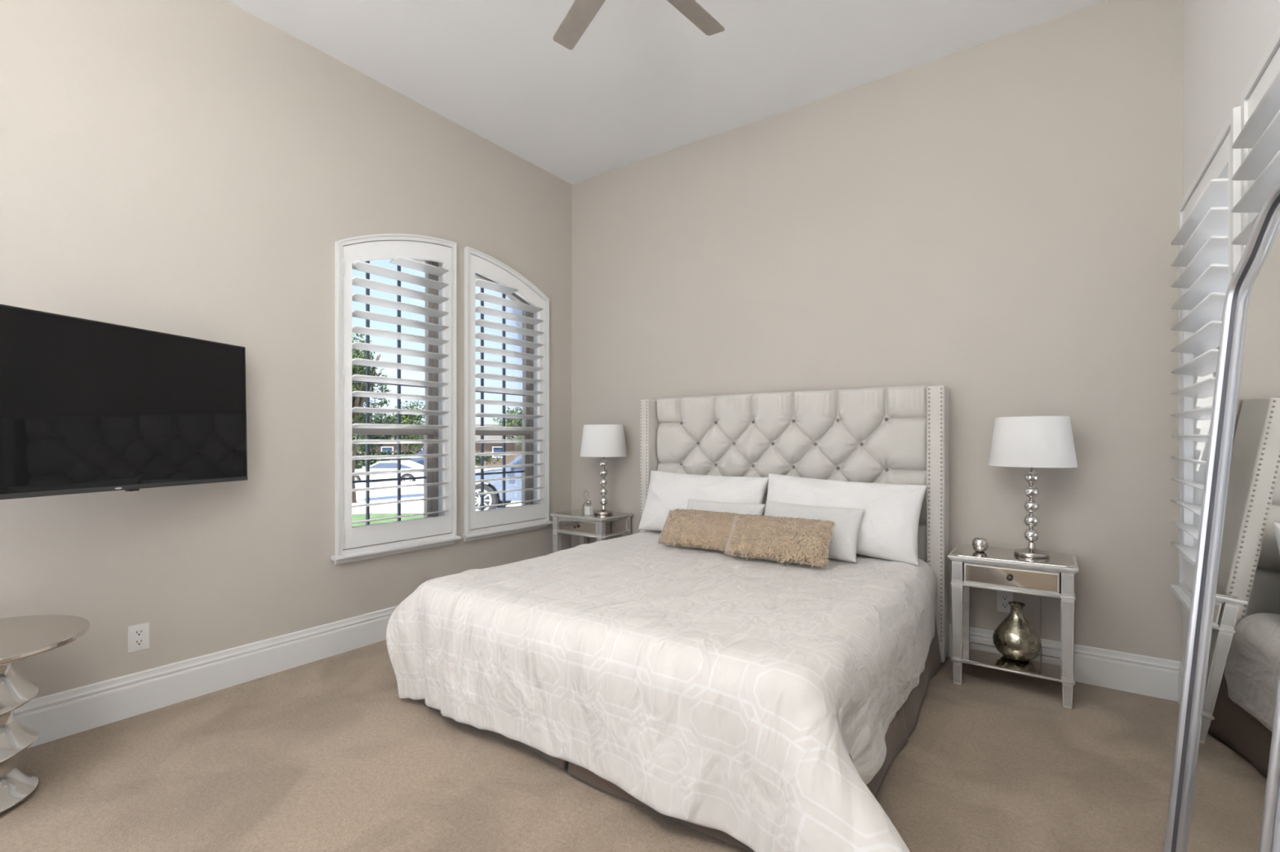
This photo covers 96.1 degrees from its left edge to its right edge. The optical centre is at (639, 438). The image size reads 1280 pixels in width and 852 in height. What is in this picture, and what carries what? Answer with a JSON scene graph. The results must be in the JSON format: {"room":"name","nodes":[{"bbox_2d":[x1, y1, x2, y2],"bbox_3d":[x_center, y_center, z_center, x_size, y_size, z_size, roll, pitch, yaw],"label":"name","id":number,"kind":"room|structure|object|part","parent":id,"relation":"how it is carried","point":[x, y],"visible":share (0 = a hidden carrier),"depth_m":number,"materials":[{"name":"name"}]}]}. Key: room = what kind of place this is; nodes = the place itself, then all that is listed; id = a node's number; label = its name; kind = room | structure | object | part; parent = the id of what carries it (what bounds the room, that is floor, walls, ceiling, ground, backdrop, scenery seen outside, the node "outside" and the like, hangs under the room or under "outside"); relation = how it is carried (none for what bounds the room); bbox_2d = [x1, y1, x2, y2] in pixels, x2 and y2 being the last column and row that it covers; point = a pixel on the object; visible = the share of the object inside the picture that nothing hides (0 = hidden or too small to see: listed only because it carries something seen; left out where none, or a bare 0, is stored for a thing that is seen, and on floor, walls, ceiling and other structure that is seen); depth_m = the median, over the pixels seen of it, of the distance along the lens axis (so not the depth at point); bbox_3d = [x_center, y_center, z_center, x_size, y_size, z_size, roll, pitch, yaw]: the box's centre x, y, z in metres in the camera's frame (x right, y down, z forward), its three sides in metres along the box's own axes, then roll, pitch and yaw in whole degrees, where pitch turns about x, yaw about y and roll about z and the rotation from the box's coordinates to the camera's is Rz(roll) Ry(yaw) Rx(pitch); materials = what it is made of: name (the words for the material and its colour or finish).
{"room":"bedroom","nodes":[
{"label":"bedroom","id":0,"kind":"room"},
{"bbox_2d":[0,0,571,699],"bbox_3d":[-1.919,-0.468,3.127,0.160,3.375,4.700,0,0,35],"label":"wall","id":1,"kind":"structure","parent":0,"point":[196,169],"depth_m":2.81,"materials":[{"name":"beige paint"}]},
{"bbox_2d":[0,304,248,500],"bbox_3d":[-2.189,-0.119,2.297,0.322,0.658,1.115,0,0,12],"label":"television","id":2,"kind":"object","parent":1,"relation":"attached to","point":[86,406],"visible":1,"depth_m":2.23,"materials":[{"name":"black plastic"}]},
{"bbox_3d":[-2.047,0.194,2.266,0.031,0.018,1.115,0,0,12],"label":"trim","id":3,"kind":"part","parent":2,"relation":"part of","materials":[{"name":"grey plastic"}]},
{"bbox_2d":[128,622,149,653],"bbox_3d":[-2.224,0.882,2.553,0.008,0.116,0.074,0,0,35],"label":"wall outlet","id":4,"kind":"object","parent":1,"relation":"attached to","point":[139,634],"visible":1,"depth_m":2.55,"materials":[{"name":"white plastic"}]},
{"bbox_2d":[133,629,143,637],"bbox_3d":[-2.222,0.861,2.552,0.002,0.028,0.034,0,0,35],"label":"receptacle","id":5,"kind":"object","parent":4,"relation":"attached to","point":[137,633],"depth_m":2.55,"materials":[{"name":"grey plastic"}]},
{"bbox_2d":[133,638,143,646],"bbox_3d":[-2.222,0.903,2.552,0.002,0.028,0.034,0,0,35],"label":"receptacle","id":6,"kind":"object","parent":4,"relation":"attached to","point":[137,642],"depth_m":2.55,"materials":[{"name":"grey plastic"}]},
{"bbox_2d":[13,605,397,748],"bbox_3d":[-1.848,1.128,3.076,0.016,0.184,4.400,0,0,35],"label":"baseboard","id":7,"kind":"structure","parent":1,"relation":"attached to","point":[60,715],"depth_m":2.69,"materials":[{"name":"white paint"}]},
{"bbox_2d":[330,233,461,564],"bbox_3d":[-1.537,-0.306,3.609,0.206,2.036,0.837,0,0,35],"label":"window","id":8,"kind":"structure","parent":1,"relation":"in","point":[341,556],"depth_m":3.70,"materials":[{"name":"white paint"}]},
{"bbox_3d":[-1.591,-0.050,3.651,0.057,0.050,0.615,0,0,35],"label":"meeting rail","id":9,"kind":"part","parent":8,"relation":"part of","materials":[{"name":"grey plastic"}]},
{"bbox_2d":[342,240,451,549],"bbox_3d":[-1.491,-0.327,3.575,0.110,1.913,0.735,0,0,35],"label":"plantation shutter","id":10,"kind":"object","parent":8,"relation":"attached to","point":[403,253],"visible":1,"depth_m":3.54,"materials":[{"name":"white paint"}]},
{"bbox_3d":[-1.592,-0.316,3.652,0.065,1.872,0.695,0,0,35],"label":"sash frame","id":11,"kind":"part","parent":8,"relation":"part of","materials":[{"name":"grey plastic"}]},
{"bbox_2d":[462,246,552,542],"bbox_3d":[-1.024,-0.306,4.329,0.206,2.037,0.835,0,0,35],"label":"window","id":12,"kind":"structure","parent":1,"relation":"in","point":[469,535],"depth_m":4.42,"materials":[{"name":"white paint"}]},
{"bbox_3d":[-1.079,-0.050,4.373,0.057,0.050,0.615,0,0,35],"label":"meeting rail","id":13,"kind":"part","parent":12,"relation":"part of","materials":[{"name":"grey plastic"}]},
{"bbox_3d":[-1.080,-0.316,4.373,0.065,1.872,0.695,0,0,35],"label":"sash frame","id":14,"kind":"part","parent":12,"relation":"part of","materials":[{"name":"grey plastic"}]},
{"bbox_2d":[471,254,546,529],"bbox_3d":[-0.975,-0.327,4.300,0.110,1.913,0.733,0,0,35],"label":"plantation shutter","id":15,"kind":"object","parent":12,"relation":"attached to","point":[508,284],"visible":0.91,"depth_m":4.25,"materials":[{"name":"white paint"}]},
{"bbox_3d":[-1.081,-0.320,4.374,0.004,1.801,0.635,0,0,35],"label":"pane","id":16,"kind":"part","parent":12,"relation":"part of","materials":[{"name":"clear glass"}]},
{"bbox_2d":[0,640,1179,851],"bbox_3d":[-0.305,1.280,1.980,4.120,0.120,4.700,0,0,35],"label":"floor","id":17,"kind":"structure","parent":0,"point":[324,755],"depth_m":2.07,"materials":[{"name":"beige carpet"}]},
{"bbox_2d":[0,614,89,814],"bbox_3d":[-2.229,0.943,1.882,0.622,0.546,0.622,0,0,35],"label":"side table","id":18,"kind":"object","parent":17,"relation":"on","point":[21,637],"visible":1,"depth_m":1.93,"materials":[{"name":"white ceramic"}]},
{"bbox_2d":[550,509,633,552],"bbox_3d":[-0.376,0.898,4.461,0.520,0.644,0.396,0,0,35],"label":"nightstand","id":19,"kind":"object","parent":17,"relation":"on","point":[573,522],"visible":0.61,"depth_m":4.35,"materials":[{"name":"silver metal"}]},
{"bbox_3d":[-0.643,0.912,4.465,0.052,0.616,0.052,0,0,35],"label":"leg","id":20,"kind":"part","parent":19,"relation":"part of","materials":[{"name":"silver metal"}]},
{"bbox_3d":[-0.469,0.658,4.331,0.380,0.091,0.016,0,0,35],"label":"drawer","id":21,"kind":"part","parent":19,"relation":"part of","materials":[{"name":"silver metal"}]},
{"bbox_3d":[-0.464,0.912,4.718,0.052,0.616,0.052,0,0,35],"label":"leg","id":22,"kind":"part","parent":19,"relation":"part of","materials":[{"name":"silver metal"}]},
{"bbox_2d":[582,490,589,514],"bbox_3d":[-0.414,0.485,4.431,0.064,0.182,0.064,0,0,35],"label":"perfume bottle","id":23,"kind":"object","parent":19,"relation":"on","point":[585,491],"visible":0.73,"depth_m":4.44,"materials":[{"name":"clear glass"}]},
{"bbox_2d":[584,500,592,515],"bbox_3d":[-0.387,0.521,4.347,0.048,0.111,0.044,0,0,35],"label":"lotion bottle","id":24,"kind":"object","parent":19,"relation":"on","point":[588,508],"visible":1,"depth_m":4.33,"materials":[{"name":"white plastic"}]},
{"bbox_3d":[-0.376,0.720,4.462,0.500,0.012,0.358,0,0,35],"label":"moulding","id":25,"kind":"part","parent":19,"relation":"part of","materials":[{"name":"silver metal"}]},
{"bbox_3d":[-0.285,0.912,4.210,0.052,0.616,0.052,0,0,35],"label":"leg","id":26,"kind":"part","parent":19,"relation":"part of","materials":[{"name":"silver metal"}]},
{"bbox_2d":[579,424,626,515],"bbox_3d":[-0.278,0.235,4.414,0.362,0.683,0.362,0,0,35],"label":"table lamp","id":27,"kind":"object","parent":19,"relation":"on","point":[603,441],"visible":1,"depth_m":4.29,"materials":[{"name":"silver metal"}]},
{"bbox_3d":[-0.278,0.014,4.414,0.362,0.241,0.362,0,0,35],"label":"lamp shade","id":28,"kind":"part","parent":27,"relation":"part of","materials":[{"name":"white fabric"}]},
{"bbox_2d":[605,518,626,534],"bbox_3d":[-0.181,0.659,4.327,0.002,0.090,0.250,0,0,35],"label":"panel","id":29,"kind":"object","parent":19,"relation":"on","point":[613,526],"depth_m":4.33,"materials":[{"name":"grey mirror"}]},
{"bbox_3d":[-0.105,0.912,4.463,0.052,0.616,0.052,0,0,35],"label":"leg","id":30,"kind":"part","parent":19,"relation":"part of","materials":[{"name":"silver metal"}]},
{"bbox_2d":[419,384,949,851],"bbox_3d":[0.305,0.457,2.950,2.012,1.527,2.092,0,0,35],"label":"bed","id":31,"kind":"object","parent":17,"relation":"on","point":[900,435],"visible":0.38,"depth_m":3.45,"materials":[{"name":"fabric"}]},
{"bbox_2d":[386,530,937,851],"bbox_3d":[0.372,0.927,2.660,2.557,0.579,2.204,0,0,35],"label":"duvet","id":32,"kind":"object","parent":31,"relation":"on","point":[734,696],"visible":0.92,"depth_m":1.99,"materials":[{"name":"white fabric"}]},
{"bbox_2d":[657,508,742,551],"bbox_3d":[0.359,0.535,3.385,0.537,0.220,0.233,0,0,35],"label":"fur pillow","id":33,"kind":"object","parent":32,"relation":"on","point":[690,528],"visible":0.87,"depth_m":3.34,"materials":[{"name":"beige fur"}]},
{"bbox_2d":[638,471,768,531],"bbox_3d":[0.392,0.438,3.805,0.907,0.422,0.257,0,0,35],"label":"bed pillow","id":34,"kind":"object","parent":32,"relation":"on","point":[667,491],"visible":0.57,"depth_m":3.81,"materials":[{"name":"white fabric"}]},
{"bbox_2d":[686,498,765,515],"bbox_3d":[0.487,0.513,3.518,0.530,0.247,0.189,0,0,35],"label":"cushion","id":35,"kind":"object","parent":32,"relation":"on","point":[695,504],"visible":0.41,"depth_m":3.50,"materials":[{"name":"white fabric"}]},
{"bbox_2d":[724,513,836,568],"bbox_3d":[0.722,0.531,3.038,0.563,0.228,0.229,0,0,35],"label":"fur pillow","id":36,"kind":"object","parent":32,"relation":"on","point":[798,540],"visible":1,"depth_m":2.97,"materials":[{"name":"beige fur"}]},
{"bbox_2d":[764,501,864,563],"bbox_3d":[0.927,0.504,3.184,0.565,0.272,0.195,0,0,35],"label":"cushion","id":37,"kind":"object","parent":32,"relation":"on","point":[847,521],"visible":0.6,"depth_m":3.08,"materials":[{"name":"white fabric"}]},
{"bbox_2d":[763,473,927,565],"bbox_3d":[1.112,0.436,3.270,0.916,0.439,0.260,0,0,35],"label":"bed pillow","id":38,"kind":"object","parent":32,"relation":"on","point":[888,530],"visible":0.62,"depth_m":3.09,"materials":[{"name":"white fabric"}]},
{"bbox_3d":[0.903,0.445,3.785,1.960,1.450,0.033,0,0,35],"label":"headboard","id":39,"kind":"part","parent":31,"relation":"part of","materials":[{"name":"fabric"}]},
{"bbox_3d":[0.872,0.306,3.741,1.830,1.227,0.083,0,0,35],"label":"tufted panel","id":40,"kind":"part","parent":31,"relation":"part of","materials":[{"name":"fabric"}]},
{"bbox_2d":[947,544,1079,709],"bbox_3d":[1.851,0.898,2.866,0.520,0.644,0.396,0,0,35],"label":"nightstand","id":41,"kind":"object","parent":17,"relation":"on","point":[998,569],"visible":1,"depth_m":2.76,"materials":[{"name":"silver metal"}]},
{"bbox_3d":[1.584,0.912,2.870,0.052,0.616,0.052,0,0,35],"label":"leg","id":42,"kind":"part","parent":41,"relation":"part of","materials":[{"name":"silver metal"}]},
{"bbox_3d":[1.764,0.912,3.123,0.052,0.616,0.052,0,0,35],"label":"leg","id":43,"kind":"part","parent":41,"relation":"part of","materials":[{"name":"silver metal"}]},
{"bbox_2d":[972,537,988,552],"bbox_3d":[1.738,0.543,2.939,0.072,0.067,0.072,0,0,35],"label":"votive holder","id":44,"kind":"object","parent":41,"relation":"on","point":[979,544],"visible":1,"depth_m":2.91,"materials":[{"name":"silver metal"}]},
{"bbox_3d":[1.745,0.658,2.716,0.026,0.026,0.028,0,0,35],"label":"knob","id":45,"kind":"part","parent":41,"relation":"part of","materials":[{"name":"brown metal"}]},
{"bbox_3d":[1.759,0.658,2.736,0.380,0.091,0.016,0,0,35],"label":"drawer","id":46,"kind":"part","parent":41,"relation":"part of","materials":[{"name":"silver metal"}]},
{"bbox_2d":[962,641,1062,679],"bbox_3d":[1.853,1.101,2.869,0.440,0.011,0.310,0,0,35],"label":"shelf","id":47,"kind":"object","parent":41,"relation":"attached to","point":[1043,665],"depth_m":2.83,"materials":[{"name":"silver metal"}]},
{"bbox_3d":[1.852,0.720,2.867,0.500,0.012,0.358,0,0,35],"label":"moulding","id":48,"kind":"part","parent":41,"relation":"part of","materials":[{"name":"silver metal"}]},
{"bbox_2d":[992,601,1041,662],"bbox_3d":[1.881,0.958,2.873,0.206,0.273,0.206,0,0,35],"label":"vase","id":49,"kind":"object","parent":41,"relation":"on","point":[1015,637],"visible":1,"depth_m":2.82,"materials":[{"name":"gold metal"}]},
{"bbox_2d":[988,416,1077,558],"bbox_3d":[1.932,0.235,2.840,0.362,0.683,0.362,0,0,35],"label":"table lamp","id":50,"kind":"object","parent":41,"relation":"on","point":[1021,442],"visible":1,"depth_m":2.73,"materials":[{"name":"silver metal"}]},
{"bbox_3d":[1.932,0.014,2.840,0.362,0.241,0.362,0,0,35],"label":"lamp shade","id":51,"kind":"part","parent":50,"relation":"part of","materials":[{"name":"white fabric"}]},
{"bbox_3d":[2.123,0.912,2.868,0.052,0.616,0.052,0,0,35],"label":"leg","id":52,"kind":"part","parent":41,"relation":"part of","materials":[{"name":"silver metal"}]},
{"bbox_3d":[1.943,0.912,2.615,0.052,0.616,0.052,0,0,35],"label":"leg","id":53,"kind":"part","parent":41,"relation":"part of","materials":[{"name":"silver metal"}]},
{"bbox_2d":[1163,178,1279,851],"bbox_3d":[1.381,0.306,1.303,0.198,1.805,0.503,0,0,26],"label":"floor mirror","id":54,"kind":"object","parent":17,"relation":"on","point":[1224,793],"visible":1,"depth_m":1.35,"materials":[{"name":"silver metal"},{"name":"mirror glass"}]},
{"bbox_2d":[226,0,1107,184],"bbox_3d":[-0.305,-2.215,1.980,4.120,0.120,4.700,0,0,35],"label":"ceiling","id":55,"kind":"structure","parent":0,"point":[642,81],"depth_m":3.22,"materials":[{"name":"white paint"}]},
{"bbox_2d":[553,0,724,49],"bbox_3d":[-0.031,-1.968,2.156,1.167,0.373,1.154,0,0,35],"label":"ceiling fan","id":56,"kind":"object","parent":55,"relation":"hanging from","point":[581,13],"visible":1,"depth_m":2.50,"materials":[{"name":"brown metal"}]},
{"bbox_3d":[-0.252,-1.830,2.477,0.098,0.025,0.446,0,0,-30],"label":"fan blade","id":57,"kind":"part","parent":56,"relation":"part of","materials":[{"name":"wood"}]},
{"bbox_3d":[0.196,-1.830,2.426,0.098,0.025,0.446,0,0,42],"label":"fan blade","id":58,"kind":"part","parent":56,"relation":"part of","materials":[{"name":"wood"}]},
{"bbox_2d":[571,0,1182,662],"bbox_3d":[1.012,-0.468,3.834,3.800,3.375,0.150,0,0,35],"label":"wall","id":59,"kind":"structure","parent":0,"point":[993,223],"depth_m":3.17,"materials":[{"name":"beige paint"}]},
{"bbox_2d":[996,590,1013,613],"bbox_3d":[1.949,0.870,3.072,0.074,0.116,0.008,0,0,35],"label":"wall outlet","id":60,"kind":"object","parent":59,"relation":"attached to","point":[1003,597],"visible":0.77,"depth_m":3.07,"materials":[{"name":"white plastic"}]},
{"bbox_2d":[1000,595,1008,600],"bbox_3d":[1.947,0.849,3.070,0.034,0.028,0.002,0,0,35],"label":"receptacle","id":61,"kind":"object","parent":60,"relation":"attached to","point":[1003,597],"depth_m":3.07,"materials":[{"name":"grey plastic"}]},
{"bbox_2d":[1000,603,1008,608],"bbox_3d":[1.947,0.891,3.070,0.034,0.028,0.002,0,0,35],"label":"receptacle","id":62,"kind":"object","parent":60,"relation":"attached to","point":[1003,606],"depth_m":3.07,"materials":[{"name":"grey plastic"}]},
{"bbox_2d":[1040,595,1042,654],"bbox_3d":[2.061,0.908,2.959,0.047,0.616,0.017,0,0,-38],"label":"power cord","id":63,"kind":"object","parent":59,"relation":"attached to","point":[1040,596],"visible":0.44,"depth_m":2.97,"materials":[{"name":"beige plastic"}]},
{"bbox_2d":[946,623,1180,702],"bbox_3d":[0.964,1.128,3.767,3.800,0.184,0.016,0,0,35],"label":"baseboard","id":64,"kind":"structure","parent":59,"relation":"attached to","point":[1153,677],"depth_m":2.79,"materials":[{"name":"white paint"}]},
{"bbox_2d":[1182,0,1279,664],"bbox_3d":[1.308,-0.468,0.833,0.160,3.375,4.700,0,0,35],"label":"wall","id":65,"kind":"structure","parent":0,"point":[1224,42],"depth_m":2.25,"materials":[{"name":"white paint"}]},
{"bbox_2d":[1177,662,1183,704],"bbox_3d":[1.237,1.128,0.884,0.016,0.184,4.400,0,0,35],"label":"baseboard","id":66,"kind":"structure","parent":65,"relation":"attached to","point":[1181,664],"depth_m":2.64,"materials":[{"name":"white paint"}]},
{"bbox_2d":[1170,106,1240,613],"bbox_3d":[2.208,-0.165,2.155,0.205,1.760,0.972,0,0,35],"label":"window","id":67,"kind":"structure","parent":65,"relation":"in","point":[1233,123],"depth_m":2.08,"materials":[{"name":"white paint"}]},
{"bbox_2d":[1170,130,1230,591],"bbox_3d":[2.160,-0.189,2.186,0.109,1.637,0.872,0,0,35],"label":"plantation shutter","id":68,"kind":"object","parent":67,"relation":"attached to","point":[1203,236],"visible":0.43,"depth_m":2.22,"materials":[{"name":"white paint"}]},
{"bbox_2d":[1240,24,1279,257],"bbox_3d":[1.610,-0.165,1.313,0.205,1.760,0.972,0,0,35],"label":"window","id":69,"kind":"structure","parent":65,"relation":"in","point":[1272,48],"depth_m":1.68,"materials":[{"name":"white paint"}]},
{"bbox_2d":[1231,46,1279,275],"bbox_3d":[1.561,-0.189,1.344,0.109,1.637,0.872,0,0,35],"label":"plantation shutter","id":70,"kind":"object","parent":69,"relation":"attached to","point":[1260,134],"visible":0.26,"depth_m":1.55,"materials":[{"name":"white paint"}]},
{"bbox_3d":[1.565,-0.189,1.345,0.030,1.637,0.866,0,0,35],"label":"shutter panel","id":71,"kind":"part","parent":70,"relation":"part of","materials":[{"name":"white paint"}]},
{"label":"outside","id":72,"kind":"structure","parent":0,"visible":0},
{"bbox_2d":[351,466,521,514],"bbox_3d":[-16.214,2.505,43.588,70.000,1.960,105.000,0,0,35],"label":"driveway","id":73,"kind":"structure","parent":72,"point":[409,493],"depth_m":18.54,"materials":[{"name":"concrete"}]},
{"bbox_2d":[351,333,391,503],"bbox_3d":[-8.483,-0.674,17.053,1.902,5.155,2.139,0,0,35],"label":"tree","id":74,"kind":"object","parent":73,"relation":"on","point":[357,402],"visible":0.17,"depth_m":17.00,"materials":[{"name":"green plant"}]},
{"bbox_2d":[355,406,397,453],"bbox_3d":[-18.737,-0.002,40.197,4.313,5.030,3.810,0,0,35],"label":"tree","id":75,"kind":"object","parent":73,"relation":"on","point":[387,419],"visible":0.24,"depth_m":39.37,"materials":[{"name":"green plant"}]},
{"bbox_2d":[355,459,423,481],"bbox_3d":[-13.153,1.819,29.920,4.610,1.390,1.980,0,0,0],"label":"car","id":76,"kind":"object","parent":73,"relation":"on","point":[388,465],"visible":0.3,"depth_m":29.11,"materials":[{"name":"grey paint"}]},
{"bbox_2d":[386,400,425,452],"bbox_3d":[-17.939,-0.282,44.819,3.605,5.712,4.078,0,0,9],"label":"tree","id":77,"kind":"object","parent":73,"relation":"on","point":[405,419],"visible":0.38,"depth_m":44.17,"materials":[{"name":"green plant"}]},
{"bbox_2d":[408,451,423,465],"bbox_3d":[-12.561,1.566,33.920,4.610,1.700,1.980,0,0,0],"label":"car","id":78,"kind":"object","parent":73,"relation":"on","point":[420,460],"visible":0.02,"depth_m":33.21,"materials":[{"name":"blue paint"}]},
{"bbox_2d":[355,448,501,469],"bbox_3d":[-17.445,1.472,37.091,17.344,1.788,1.315,0,0,-2],"label":"hedge","id":79,"kind":"object","parent":73,"relation":"on","point":[359,464],"visible":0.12,"depth_m":36.91,"materials":[{"name":"green plant"}]},
{"bbox_2d":[355,424,521,466],"bbox_3d":[-19.518,0.617,60.000,26.200,4.300,7.200,0,0,0],"label":"house","id":80,"kind":"structure","parent":73,"relation":"on","point":[488,447],"depth_m":57.01,"materials":[{"name":"brown brick"}]},
{"bbox_3d":[-25.018,1.317,56.935,1.000,0.900,0.030,0,0,0],"label":"pane","id":81,"kind":"part","parent":80,"relation":"part of","materials":[{"name":"clear glass"}]},
{"bbox_3d":[-14.018,1.317,56.935,1.000,0.900,0.030,0,0,0],"label":"pane","id":82,"kind":"part","parent":80,"relation":"part of","materials":[{"name":"clear glass"}]},
{"bbox_2d":[475,454,521,511],"bbox_3d":[-2.062,0.882,13.320,4.710,1.620,1.980,0,0,0],"label":"car","id":83,"kind":"object","parent":73,"relation":"on","point":[495,486],"visible":0.22,"depth_m":12.50,"materials":[{"name":"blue metal"}]},
{"bbox_2d":[505,467,512,471],"bbox_3d":[-2.833,0.642,12.430,0.141,0.140,0.200,0,0,0],"label":"mirror","id":84,"kind":"object","parent":83,"relation":"attached to","point":[507,469],"depth_m":12.33,"materials":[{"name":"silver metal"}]},
{"bbox_2d":[493,406,522,447],"bbox_3d":[-8.011,-0.012,42.089,4.331,4.620,4.830,0,0,35],"label":"tree","id":85,"kind":"object","parent":73,"relation":"on","point":[513,422],"visible":0.15,"depth_m":41.05,"materials":[{"name":"green plant"}]},
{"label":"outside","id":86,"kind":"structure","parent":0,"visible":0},
{"bbox_2d":[351,513,423,527],"bbox_3d":[-10.860,1.758,6.291,7.600,0.213,18.400,0,0,35],"label":"lawn","id":87,"kind":"structure","parent":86,"point":[361,517],"depth_m":12.70,"materials":[{"name":"green plant"}]}
]}

